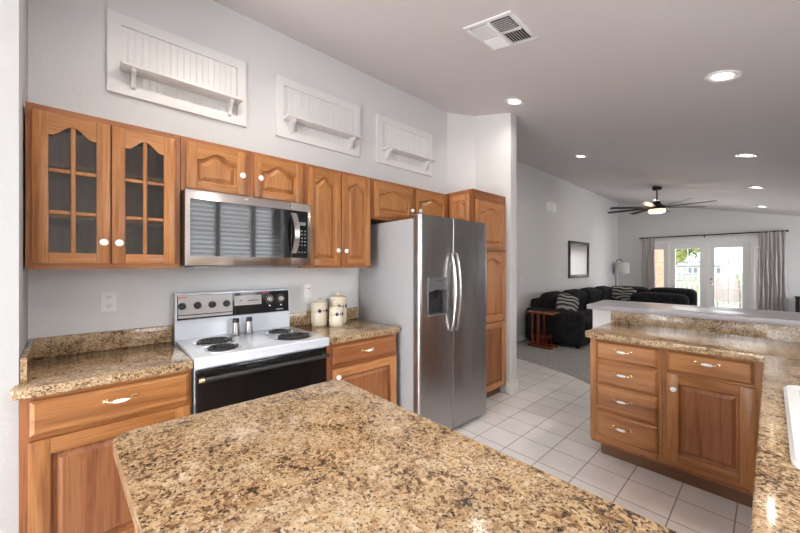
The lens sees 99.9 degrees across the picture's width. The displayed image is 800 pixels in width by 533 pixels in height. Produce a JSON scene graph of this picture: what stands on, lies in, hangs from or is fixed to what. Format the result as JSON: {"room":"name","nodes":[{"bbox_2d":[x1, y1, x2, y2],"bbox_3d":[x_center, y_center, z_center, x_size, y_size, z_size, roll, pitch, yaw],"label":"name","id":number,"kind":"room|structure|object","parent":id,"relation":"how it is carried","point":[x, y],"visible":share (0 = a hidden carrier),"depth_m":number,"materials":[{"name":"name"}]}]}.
{"room":"kitchen","nodes":[
{"label":"kitchen","id":0,"kind":"room"},
{"bbox_2d":[0,0,27,532],"bbox_3d":[-1.776,-0.183,1.501,0.156,3.146,0.530,0,0,-42],"label":"wall","id":1,"kind":"structure","parent":0,"point":[13,13],"depth_m":1.35,"materials":[{"name":"grey paint"}]},
{"bbox_2d":[28,0,446,341],"bbox_3d":[-1.878,-0.233,1.848,6.500,3.245,0.120,0,0,-42],"label":"wall","id":2,"kind":"structure","parent":0,"point":[67,39],"depth_m":2.22,"materials":[{"name":"white paint"}]},
{"bbox_2d":[32,325,171,358],"bbox_3d":[-1.678,0.424,1.931,0.616,0.104,0.022,0,0,-42],"label":"backsplash","id":3,"kind":"structure","parent":2,"relation":"attached to","point":[52,346],"depth_m":1.90,"materials":[{"name":"brown stone"}]},
{"bbox_2d":[25,101,179,268],"bbox_3d":[-1.552,-0.364,1.803,0.587,0.752,0.380,0,0,-42],"label":"upper cabinet","id":4,"kind":"object","parent":2,"relation":"attached to","point":[100,193],"visible":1,"depth_m":1.74,"materials":[{"name":"brown wood"}]},
{"bbox_2d":[49,162,163,190],"bbox_3d":[-1.580,-0.483,1.834,0.553,0.016,0.280,0,0,-42],"label":"shelf","id":5,"kind":"object","parent":4,"relation":"attached to","point":[53,176],"depth_m":1.81,"materials":[{"name":"brown wood"}]},
{"bbox_2d":[49,214,163,229],"bbox_3d":[-1.580,-0.238,1.834,0.553,0.016,0.280,0,0,-42],"label":"shelf","id":6,"kind":"object","parent":4,"relation":"attached to","point":[54,220],"depth_m":1.80,"materials":[{"name":"brown wood"}]},
{"bbox_2d":[101,291,116,311],"bbox_3d":[-1.681,0.203,1.940,0.070,0.115,0.007,0,0,-42],"label":"wall outlet","id":7,"kind":"object","parent":2,"relation":"attached to","point":[108,299],"visible":1,"depth_m":1.94,"materials":[{"name":"white plastic"}]},
{"bbox_2d":[105,295,112,299],"bbox_3d":[-1.680,0.178,1.939,0.032,0.028,0.003,0,0,-42],"label":"receptacle","id":8,"kind":"object","parent":7,"relation":"attached to","point":[107,297],"depth_m":1.94,"materials":[{"name":"white plastic"}]},
{"bbox_2d":[105,303,112,308],"bbox_3d":[-1.680,0.228,1.939,0.032,0.028,0.003,0,0,-42],"label":"receptacle","id":9,"kind":"object","parent":7,"relation":"attached to","point":[107,305],"depth_m":1.94,"materials":[{"name":"white plastic"}]},
{"bbox_2d":[107,8,245,127],"bbox_3d":[-1.366,-1.243,2.146,0.760,0.466,0.125,0,0,-42],"label":"beadboard panel","id":10,"kind":"object","parent":2,"relation":"attached to","point":[146,62],"visible":1,"depth_m":2.13,"materials":[{"name":"white paint"}]},
{"bbox_2d":[120,60,242,105],"bbox_3d":[-1.362,-1.152,2.143,0.650,0.014,0.115,0,0,-42],"label":"shelf","id":11,"kind":"object","parent":10,"relation":"attached to","point":[144,74],"depth_m":2.11,"materials":[{"name":"white paint"}]},
{"bbox_2d":[180,136,304,203],"bbox_3d":[-1.053,-0.586,2.255,0.754,0.308,0.380,0,0,-42],"label":"upper cabinet","id":12,"kind":"object","parent":2,"relation":"attached to","point":[204,165],"visible":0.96,"depth_m":2.09,"materials":[{"name":"brown wood"}]},
{"bbox_2d":[180,188,310,267],"bbox_3d":[-1.014,-0.209,2.213,0.746,0.438,0.491,0,0,-42],"label":"microwave","id":13,"kind":"object","parent":12,"relation":"attached to","point":[218,230],"visible":0.94,"depth_m":2.03,"materials":[{"name":"silver metal"}]},
{"bbox_2d":[304,284,311,297],"bbox_3d":[-0.757,0.203,2.777,0.070,0.115,0.008,0,0,-42],"label":"wall switch","id":14,"kind":"object","parent":2,"relation":"attached to","point":[307,287],"visible":1,"depth_m":2.77,"materials":[{"name":"white plastic"}]},
{"bbox_2d":[275,74,360,157],"bbox_3d":[-0.632,-1.243,2.811,0.784,0.466,0.125,0,0,-42],"label":"beadboard panel","id":15,"kind":"object","parent":2,"relation":"attached to","point":[303,114],"visible":1,"depth_m":2.80,"materials":[{"name":"white paint"}]},
{"bbox_2d":[283,114,360,140],"bbox_3d":[-0.629,-1.152,2.808,0.674,0.014,0.115,0,0,-42],"label":"shelf","id":16,"kind":"object","parent":15,"relation":"attached to","point":[301,122],"depth_m":2.79,"materials":[{"name":"white paint"}]},
{"bbox_2d":[289,307,357,325],"bbox_3d":[-0.635,0.424,2.876,0.654,0.104,0.022,0,0,-42],"label":"backsplash","id":17,"kind":"structure","parent":2,"relation":"attached to","point":[301,318],"depth_m":2.74,"materials":[{"name":"brown stone"}]},
{"bbox_2d":[298,163,370,267],"bbox_3d":[-0.555,-0.364,2.707,0.585,0.752,0.380,0,0,-42],"label":"upper cabinet","id":18,"kind":"object","parent":2,"relation":"attached to","point":[340,202],"visible":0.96,"depth_m":2.57,"materials":[{"name":"brown wood"}]},
{"bbox_2d":[376,114,435,176],"bbox_3d":[0.100,-1.243,3.476,0.782,0.466,0.125,0,0,-42],"label":"beadboard panel","id":19,"kind":"object","parent":2,"relation":"attached to","point":[399,145],"visible":1,"depth_m":3.47,"materials":[{"name":"white paint"}]},
{"bbox_2d":[382,145,435,162],"bbox_3d":[0.104,-1.152,3.472,0.672,0.014,0.115,0,0,-42],"label":"shelf","id":20,"kind":"object","parent":19,"relation":"attached to","point":[395,151],"depth_m":3.44,"materials":[{"name":"white paint"}]},
{"bbox_2d":[371,178,448,224],"bbox_3d":[0.039,-0.570,3.245,1.012,0.340,0.380,0,0,-42],"label":"upper cabinet","id":21,"kind":"object","parent":2,"relation":"attached to","point":[390,201],"visible":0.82,"depth_m":3.02,"materials":[{"name":"brown wood"}]},
{"bbox_2d":[447,112,516,392],"bbox_3d":[0.736,-0.292,4.068,0.385,3.363,1.242,0,0,-42],"label":"wall column","id":22,"kind":"structure","parent":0,"point":[481,150],"depth_m":3.78,"materials":[{"name":"white paint"}]},
{"bbox_2d":[506,379,518,394],"bbox_3d":[0.844,1.320,4.142,0.159,0.140,1.242,0,0,-42],"label":"baseboard","id":23,"kind":"structure","parent":22,"relation":"attached to","point":[512,387],"depth_m":3.66,"materials":[{"name":"white paint"}]},
{"bbox_2d":[213,0,799,215],"bbox_3d":[2.969,-1.377,3.023,15.560,1.534,6.150,0,0,-42],"label":"ceiling","id":24,"kind":"structure","parent":0,"point":[621,85],"depth_m":2.64,"materials":[{"name":"white paint"}]},
{"bbox_2d":[463,10,538,51],"bbox_3d":[0.651,-1.506,2.171,0.348,0.084,0.340,0,0,-42],"label":"ceiling vent","id":25,"kind":"object","parent":24,"relation":"in","point":[501,31],"visible":1,"depth_m":2.15,"materials":[{"name":"white metal"}]},
{"bbox_2d":[504,98,524,105],"bbox_3d":[1.127,-1.623,3.312,0.189,0.051,0.189,0,0,2],"label":"recessed light","id":26,"kind":"object","parent":24,"relation":"in","point":[510,101],"visible":1,"depth_m":3.30,"materials":[{"name":"white"}]},
{"bbox_2d":[574,155,587,157],"bbox_3d":[2.760,-1.679,5.129,0.189,0.051,0.189,0,0,2],"label":"recessed light","id":27,"kind":"object","parent":24,"relation":"in","point":[576,156],"visible":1,"depth_m":5.12,"materials":[{"name":"white"}]},
{"bbox_2d":[607,186,716,214],"bbox_3d":[5.113,-1.334,6.688,1.654,0.549,1.654,0,0,-17],"label":"ceiling fan","id":28,"kind":"object","parent":24,"relation":"hanging from","point":[656,207],"visible":0.98,"depth_m":6.65,"materials":[{"name":"black metal"}]},
{"bbox_2d":[704,70,741,82],"bbox_3d":[2.194,-1.291,2.285,0.189,0.051,0.189,0,0,2],"label":"recessed light","id":29,"kind":"object","parent":24,"relation":"in","point":[721,76],"visible":1,"depth_m":2.28,"materials":[{"name":"white"}]},
{"bbox_2d":[735,153,757,157],"bbox_3d":[4.005,-1.285,3.890,0.189,0.051,0.189,0,0,2],"label":"recessed light","id":30,"kind":"object","parent":24,"relation":"in","point":[742,155],"visible":1,"depth_m":3.88,"materials":[{"name":"white"}]},
{"bbox_2d":[749,186,764,188],"bbox_3d":[5.758,-1.276,5.425,0.189,0.051,0.189,0,0,2],"label":"recessed light","id":31,"kind":"object","parent":24,"relation":"in","point":[753,187],"visible":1,"depth_m":5.42,"materials":[{"name":"white"}]},
{"bbox_2d":[517,161,617,335],"bbox_3d":[3.503,-0.310,7.496,8.540,3.400,0.120,0,0,-42],"label":"wall","id":32,"kind":"structure","parent":0,"point":[581,215],"depth_m":7.30,"materials":[{"name":"white paint"}]},
{"bbox_2d":[517,334,527,341],"bbox_3d":[3.582,1.340,7.475,8.350,0.100,0.017,0,0,-42],"label":"baseboard","id":33,"kind":"structure","parent":32,"relation":"attached to","point":[522,337],"depth_m":6.28,"materials":[{"name":"white paint"}]},
{"bbox_2d":[545,201,555,211],"bbox_3d":[3.208,-1.274,7.137,0.540,0.183,0.015,0,0,-42],"label":"air vent","id":34,"kind":"object","parent":32,"relation":"in","point":[550,206],"visible":1,"depth_m":7.12,"materials":[{"name":"white"}]},
{"bbox_2d":[568,240,588,277],"bbox_3d":[4.359,-0.165,8.167,1.250,0.870,0.035,0,0,-42],"label":"framed mirror","id":35,"kind":"object","parent":32,"relation":"attached to","point":[578,252],"visible":1,"depth_m":8.13,"materials":[{"name":"black metal"}]},
{"bbox_2d":[571,244,586,274],"bbox_3d":[4.352,-0.165,8.174,1.100,0.720,0.008,0,0,-42],"label":"mirror glass","id":36,"kind":"object","parent":35,"relation":"attached to","point":[578,251],"depth_m":8.15,"materials":[{"name":"grey"}]},
{"bbox_2d":[452,338,751,532],"bbox_3d":[2.950,1.436,3.073,15.500,0.108,6.050,0,0,-42],"label":"floor","id":37,"kind":"structure","parent":0,"point":[544,425],"depth_m":2.61,"materials":[{"name":"white tile"}]},
{"bbox_2d":[19,369,190,532],"bbox_3d":[-1.458,0.954,1.713,0.585,0.872,0.638,0,0,-42],"label":"base cabinet","id":38,"kind":"object","parent":37,"relation":"on","point":[70,481],"visible":0.73,"depth_m":1.44,"materials":[{"name":"brown wood"}]},
{"bbox_2d":[10,325,192,400],"bbox_3d":[-1.477,0.444,1.712,0.621,0.144,0.615,0,0,-42],"label":"countertop","id":39,"kind":"structure","parent":38,"relation":"on","point":[54,364],"depth_m":1.68,"materials":[{"name":"brown stone"}]},
{"bbox_2d":[173,288,329,414],"bbox_3d":[-0.946,0.779,2.158,0.763,1.222,0.651,0,0,-42],"label":"range","id":40,"kind":"object","parent":37,"relation":"on","point":[228,369],"visible":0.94,"depth_m":2.09,"materials":[{"name":"white metal"}]},
{"bbox_2d":[232,318,239,334],"bbox_3d":[-1.110,0.406,2.274,0.053,0.111,0.053,0,0,-42],"label":"salt shaker","id":41,"kind":"object","parent":40,"relation":"on","point":[235,328],"visible":1,"depth_m":2.26,"materials":[{"name":"silver metal"}]},
{"bbox_2d":[234,295,260,305],"bbox_3d":[-1.078,0.238,2.385,0.183,0.068,0.008,0,0,-42],"label":"clock","id":42,"kind":"object","parent":40,"relation":"on","point":[239,300],"depth_m":2.38,"materials":[{"name":"grey plastic"}]},
{"bbox_2d":[245,317,252,333],"bbox_3d":[-1.047,0.406,2.331,0.053,0.111,0.053,0,0,-42],"label":"salt shaker","id":43,"kind":"object","parent":40,"relation":"on","point":[249,327],"visible":1,"depth_m":2.31,"materials":[{"name":"silver metal"}]},
{"bbox_2d":[175,326,328,368],"bbox_3d":[-0.941,0.491,2.155,0.759,0.058,0.593,0,0,-42],"label":"cooktop","id":44,"kind":"object","parent":40,"relation":"in","point":[215,350],"depth_m":2.02,"materials":[{"name":"white metal"}]},
{"bbox_2d":[324,333,396,404],"bbox_3d":[-0.436,0.954,2.640,0.620,0.872,0.638,0,0,-42],"label":"base cabinet","id":45,"kind":"object","parent":37,"relation":"on","point":[369,364],"visible":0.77,"depth_m":2.45,"materials":[{"name":"brown wood"}]},
{"bbox_2d":[289,307,399,344],"bbox_3d":[-0.438,0.444,2.658,0.654,0.144,0.610,0,0,-42],"label":"countertop","id":46,"kind":"structure","parent":45,"relation":"on","point":[355,328],"depth_m":2.62,"materials":[{"name":"brown stone"}]},
{"bbox_2d":[311,298,327,325],"bbox_3d":[-0.657,0.366,2.737,0.132,0.220,0.133,0,0,-42],"label":"canister","id":47,"kind":"object","parent":46,"relation":"on","point":[319,309],"visible":1,"depth_m":2.69,"materials":[{"name":"beige ceramic"}]},
{"bbox_2d":[329,303,342,326],"bbox_3d":[-0.513,0.387,2.704,0.114,0.178,0.115,0,0,-42],"label":"canister","id":48,"kind":"object","parent":46,"relation":"on","point":[335,312],"visible":1,"depth_m":2.66,"materials":[{"name":"beige ceramic"}]},
{"bbox_2d":[329,292,346,322],"bbox_3d":[-0.527,0.345,2.862,0.152,0.262,0.153,0,0,-42],"label":"canister","id":49,"kind":"object","parent":46,"relation":"on","point":[341,300],"visible":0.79,"depth_m":2.81,"materials":[{"name":"beige ceramic"}]},
{"bbox_2d":[360,213,485,429],"bbox_3d":[0.239,0.482,3.076,0.893,1.785,0.844,0,0,-42],"label":"refrigerator","id":50,"kind":"object","parent":37,"relation":"on","point":[426,277],"visible":0.92,"depth_m":2.73,"materials":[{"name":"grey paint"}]},
{"bbox_2d":[446,189,505,397],"bbox_3d":[0.723,0.315,3.692,0.628,2.150,0.637,0,0,-42],"label":"pantry cabinet","id":51,"kind":"object","parent":37,"relation":"on","point":[473,205],"visible":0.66,"depth_m":3.48,"materials":[{"name":"brown wood"}]},
{"bbox_2d":[525,310,560,349],"bbox_3d":[2.464,1.081,5.798,0.320,0.602,0.480,0,0,-42],"label":"side table","id":52,"kind":"object","parent":37,"relation":"on","point":[537,343],"visible":1,"depth_m":5.77,"materials":[{"name":"red wood"}]},
{"bbox_2d":[532,334,550,337],"bbox_3d":[2.450,1.192,5.799,0.220,0.015,0.240,0,0,-42],"label":"shelf","id":53,"kind":"object","parent":52,"relation":"attached to","point":[537,335],"depth_m":5.77,"materials":[{"name":"red wood"}]},
{"bbox_2d":[526,286,696,348],"bbox_3d":[4.661,0.936,7.074,4.550,0.891,1.980,0,0,-42],"label":"sectional sofa","id":54,"kind":"object","parent":37,"relation":"on","point":[568,327],"visible":0.44,"depth_m":6.18,"materials":[{"name":"grey fabric"}]},
{"bbox_2d":[538,291,563,308],"bbox_3d":[2.996,0.750,6.551,0.920,0.518,0.355,0,0,-42],"label":"cushion","id":55,"kind":"object","parent":54,"relation":"on","point":[547,299],"depth_m":6.24,"materials":[{"name":"grey fabric"}]},
{"bbox_2d":[555,293,578,310],"bbox_3d":[3.070,0.690,6.172,0.406,0.400,0.218,0,0,11],"label":"throw pillow","id":56,"kind":"object","parent":54,"relation":"on","point":[564,301],"visible":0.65,"depth_m":6.12,"materials":[{"name":"fabric"}]},
{"bbox_2d":[563,289,586,310],"bbox_3d":[3.685,0.750,7.176,0.920,0.518,0.355,0,0,-42],"label":"cushion","id":57,"kind":"object","parent":54,"relation":"on","point":[581,295],"depth_m":7.12,"materials":[{"name":"grey fabric"}]},
{"bbox_2d":[578,309,592,315],"bbox_3d":[3.934,1.020,6.901,0.910,0.189,0.840,0,0,-42],"label":"seat cushion","id":58,"kind":"object","parent":54,"relation":"on","point":[587,312],"depth_m":6.91,"materials":[{"name":"grey fabric"}]},
{"bbox_2d":[585,315,592,329],"bbox_3d":[3.245,1.020,6.277,0.910,0.189,0.840,0,0,-42],"label":"seat cushion","id":59,"kind":"object","parent":54,"relation":"on","point":[588,319],"depth_m":5.78,"materials":[{"name":"grey fabric"}]},
{"bbox_2d":[580,287,601,308],"bbox_3d":[4.374,0.750,7.801,0.920,0.518,0.355,0,0,-42],"label":"cushion","id":60,"kind":"object","parent":54,"relation":"on","point":[593,294],"depth_m":7.62,"materials":[{"name":"grey fabric"}]},
{"bbox_2d":[595,286,612,300],"bbox_3d":[5.078,0.750,8.438,0.920,0.518,0.357,0,0,-42],"label":"cushion","id":61,"kind":"object","parent":54,"relation":"on","point":[606,294],"depth_m":8.20,"materials":[{"name":"grey fabric"}]},
{"bbox_2d":[611,286,635,300],"bbox_3d":[5.525,0.670,8.317,0.541,0.345,0.189,0,0,40],"label":"throw pillow","id":62,"kind":"object","parent":54,"relation":"on","point":[618,293],"visible":0.82,"depth_m":8.27,"materials":[{"name":"fabric"}]},
{"bbox_2d":[612,286,648,300],"bbox_3d":[5.851,0.720,8.613,0.329,0.435,0.900,0,0,-42],"label":"cushion","id":63,"kind":"object","parent":54,"relation":"on","point":[638,289],"depth_m":8.36,"materials":[{"name":"grey fabric"}]},
{"bbox_2d":[648,287,696,304],"bbox_3d":[6.442,0.720,7.961,0.329,0.435,0.900,0,0,-42],"label":"cushion","id":64,"kind":"object","parent":54,"relation":"on","point":[691,294],"depth_m":7.73,"materials":[{"name":"grey fabric"}]},
{"bbox_2d":[615,259,629,272],"bbox_3d":[6.450,0.581,9.858,0.350,1.603,0.480,0,0,-42],"label":"floor lamp","id":65,"kind":"object","parent":37,"relation":"on","point":[622,267],"visible":0.73,"depth_m":9.68,"materials":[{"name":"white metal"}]},
{"bbox_2d":[590,338,664,475],"bbox_3d":[1.746,0.954,2.507,0.625,0.872,0.426,0,0,-42],"label":"base cabinet","id":66,"kind":"object","parent":37,"relation":"on","point":[626,378],"visible":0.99,"depth_m":2.31,"materials":[{"name":"brown wood"}]},
{"bbox_2d":[630,292,688,304],"bbox_3d":[5.461,0.956,7.003,1.000,0.851,0.940,0,0,-42],"label":"loveseat","id":67,"kind":"object","parent":37,"relation":"on","point":[651,297],"visible":0.22,"depth_m":6.63,"materials":[{"name":"grey fabric"}]},
{"bbox_2d":[662,348,762,507],"bbox_3d":[2.050,0.954,2.172,0.625,0.872,0.475,0,0,-42],"label":"base cabinet","id":68,"kind":"object","parent":37,"relation":"on","point":[711,403],"visible":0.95,"depth_m":2.00,"materials":[{"name":"brown wood"}]},
{"bbox_2d":[794,296,799,311],"bbox_3d":[9.136,1.021,7.008,0.450,0.722,1.170,0,0,-42],"label":"console table","id":69,"kind":"object","parent":37,"relation":"on","point":[797,298],"visible":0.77,"depth_m":7.28,"materials":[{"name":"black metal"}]},
{"bbox_3d":[-0.058,0.954,0.648,0.656,0.872,0.838,0,0,-42],"label":"cabinet","id":70,"kind":"object","parent":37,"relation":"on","visible":0},
{"bbox_2d":[113,380,677,532],"bbox_3d":[-0.138,0.496,0.753,0.736,0.040,1.201,0,0,-42],"label":"countertop","id":71,"kind":"structure","parent":70,"relation":"on","point":[332,456],"depth_m":0.75,"materials":[{"name":"brown stone"}]},
{"bbox_3d":[1.533,0.954,0.948,1.885,0.872,0.625,0,0,-42],"label":"cabinet","id":72,"kind":"object","parent":37,"relation":"on","visible":0},
{"bbox_2d":[585,311,799,532],"bbox_3d":[1.426,0.440,1.478,2.498,0.152,1.565,0,0,-42],"label":"countertop","id":73,"kind":"structure","parent":72,"relation":"on","point":[776,491],"depth_m":1.80,"materials":[{"name":"brown stone"}]},
{"bbox_2d":[783,385,799,469],"bbox_3d":[1.398,0.549,0.870,0.830,0.173,0.522,0,0,-42],"label":"sink","id":74,"kind":"object","parent":73,"relation":"in","point":[791,392],"visible":1,"depth_m":1.02,"materials":[{"name":"white ceramic"}]},
{"bbox_2d":[593,309,610,327],"bbox_3d":[2.348,0.876,2.413,0.120,1.028,1.720,0,0,-42],"label":"wall","id":75,"kind":"structure","parent":0,"point":[600,317],"depth_m":2.96,"materials":[{"name":"white paint"}]},
{"bbox_2d":[587,300,799,326],"bbox_3d":[2.364,0.342,2.447,0.590,0.036,1.709,0,0,-42],"label":"bar","id":76,"kind":"object","parent":75,"relation":"on","point":[784,318],"visible":1,"depth_m":2.42,"materials":[{"name":"grey laminate"}]},
{"bbox_2d":[611,311,799,341],"bbox_3d":[2.343,0.420,2.310,0.022,0.112,1.565,0,0,-42],"label":"backsplash","id":77,"kind":"structure","parent":75,"relation":"attached to","point":[766,331],"depth_m":2.41,"materials":[{"name":"brown stone"}]},
{"bbox_2d":[618,203,799,311],"bbox_3d":[8.652,-0.310,8.203,0.120,3.400,5.990,0,0,-42],"label":"wall","id":78,"kind":"structure","parent":0,"point":[681,221],"depth_m":8.98,"materials":[{"name":"white paint"}]},
{"bbox_2d":[655,244,666,286],"bbox_3d":[7.362,0.365,9.611,0.051,2.006,0.446,0,0,-42],"label":"window","id":79,"kind":"structure","parent":78,"relation":"in","point":[657,246],"depth_m":9.47,"materials":[{"name":"white paint"}]},
{"bbox_2d":[669,242,707,305],"bbox_3d":[7.813,0.365,9.114,0.051,2.006,0.797,0,0,-42],"label":"door","id":80,"kind":"structure","parent":78,"relation":"in","point":[703,246],"depth_m":8.94,"materials":[{"name":"white paint"}]},
{"bbox_2d":[655,235,757,308],"bbox_3d":[7.998,0.315,8.912,0.138,2.150,2.580,0,0,-42],"label":"trim","id":81,"kind":"structure","parent":78,"relation":"attached to","point":[753,238],"depth_m":8.60,"materials":[{"name":"white paint"}]},
{"bbox_2d":[639,230,788,238],"bbox_3d":[7.974,-0.798,8.779,0.111,0.095,2.855,0,0,-42],"label":"curtain rod","id":82,"kind":"object","parent":78,"relation":"attached to","point":[704,235],"visible":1,"depth_m":8.58,"materials":[{"name":"black metal"}]},
{"bbox_2d":[642,237,655,289],"bbox_3d":[7.141,0.258,9.659,0.094,2.205,0.337,0,0,-42],"label":"curtain","id":83,"kind":"object","parent":82,"relation":"hanging from","point":[648,245],"visible":0.63,"depth_m":9.64,"materials":[{"name":"beige fabric"}]},
{"bbox_2d":[756,230,787,311],"bbox_3d":[8.734,0.258,7.902,0.094,2.205,0.514,0,0,-42],"label":"curtain","id":84,"kind":"object","parent":82,"relation":"hanging from","point":[771,275],"visible":0.83,"depth_m":7.89,"materials":[{"name":"beige fabric"}]},
{"bbox_2d":[708,240,751,308],"bbox_3d":[8.325,0.365,8.501,0.115,2.006,0.794,0,0,-42],"label":"door","id":85,"kind":"structure","parent":78,"relation":"in","point":[746,246],"depth_m":8.39,"materials":[{"name":"white paint"}]},
{"bbox_2d":[755,240,757,308],"bbox_3d":[8.715,0.365,8.118,0.051,2.006,0.196,0,0,-42],"label":"window","id":86,"kind":"structure","parent":78,"relation":"in","point":[756,241],"depth_m":8.17,"materials":[{"name":"white paint"}]},
{"label":"outside","id":87,"kind":"structure","parent":0,"visible":0},
{"bbox_2d":[676,272,741,308],"bbox_3d":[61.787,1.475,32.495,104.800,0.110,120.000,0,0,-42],"label":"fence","id":88,"kind":"structure","parent":87,"point":[737,277],"depth_m":26.50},
{"bbox_2d":[676,249,698,264],"bbox_3d":[29.298,-1.277,36.170,5.945,5.413,6.176,0,0,-42],"label":"tree","id":89,"kind":"object","parent":88,"relation":"on","point":[691,251],"visible":0.04,"depth_m":34.91,"materials":[{"name":"green plant"}]},
{"bbox_2d":[676,249,699,262],"bbox_3d":[16.260,-1.037,20.827,4.654,4.931,4.223,0,0,12],"label":"tree","id":90,"kind":"object","parent":88,"relation":"on","point":[681,253],"visible":0.05,"depth_m":19.77,"materials":[{"name":"green plant"}]},
{"bbox_2d":[676,259,740,277],"bbox_3d":[40.608,0.205,46.027,6.800,2.430,8.300,0,0,-42],"label":"house","id":91,"kind":"structure","parent":88,"relation":"on","point":[692,262],"depth_m":43.69,"materials":[{"name":"white paint"}]},
{"bbox_2d":[676,267,741,280],"bbox_3d":[29.388,0.690,30.116,0.060,1.240,28.000,0,0,-42],"label":"railing","id":92,"kind":"object","parent":88,"relation":"on","point":[740,268],"visible":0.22,"depth_m":30.66,"materials":[{"name":"white paint"}]},
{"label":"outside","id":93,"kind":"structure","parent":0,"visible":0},
{"bbox_3d":[9.685,1.460,9.551,3.220,0.100,12.000,0,0,-42],"label":"patio","id":94,"kind":"object","parent":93,"visible":0},
{"bbox_2d":[655,250,663,286],"bbox_3d":[8.023,0.100,10.393,0.410,2.620,0.380,0,0,-42],"label":"patio column","id":95,"kind":"structure","parent":94,"relation":"on","point":[659,254],"depth_m":10.25,"materials":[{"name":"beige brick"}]},
{"bbox_2d":[676,282,741,307],"bbox_3d":[10.703,0.920,10.676,0.060,0.780,6.700,0,0,-42],"label":"railing","id":96,"kind":"object","parent":94,"relation":"on","point":[694,283],"visible":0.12,"depth_m":11.33,"materials":[{"name":"white paint"}]},
{"bbox_2d":[715,280,740,307],"bbox_3d":[9.500,0.884,9.741,0.749,1.037,0.530,0,0,-42],"label":"patio chair","id":97,"kind":"object","parent":94,"relation":"on","point":[720,294],"visible":0.77,"depth_m":9.56,"materials":[{"name":"white plastic"}]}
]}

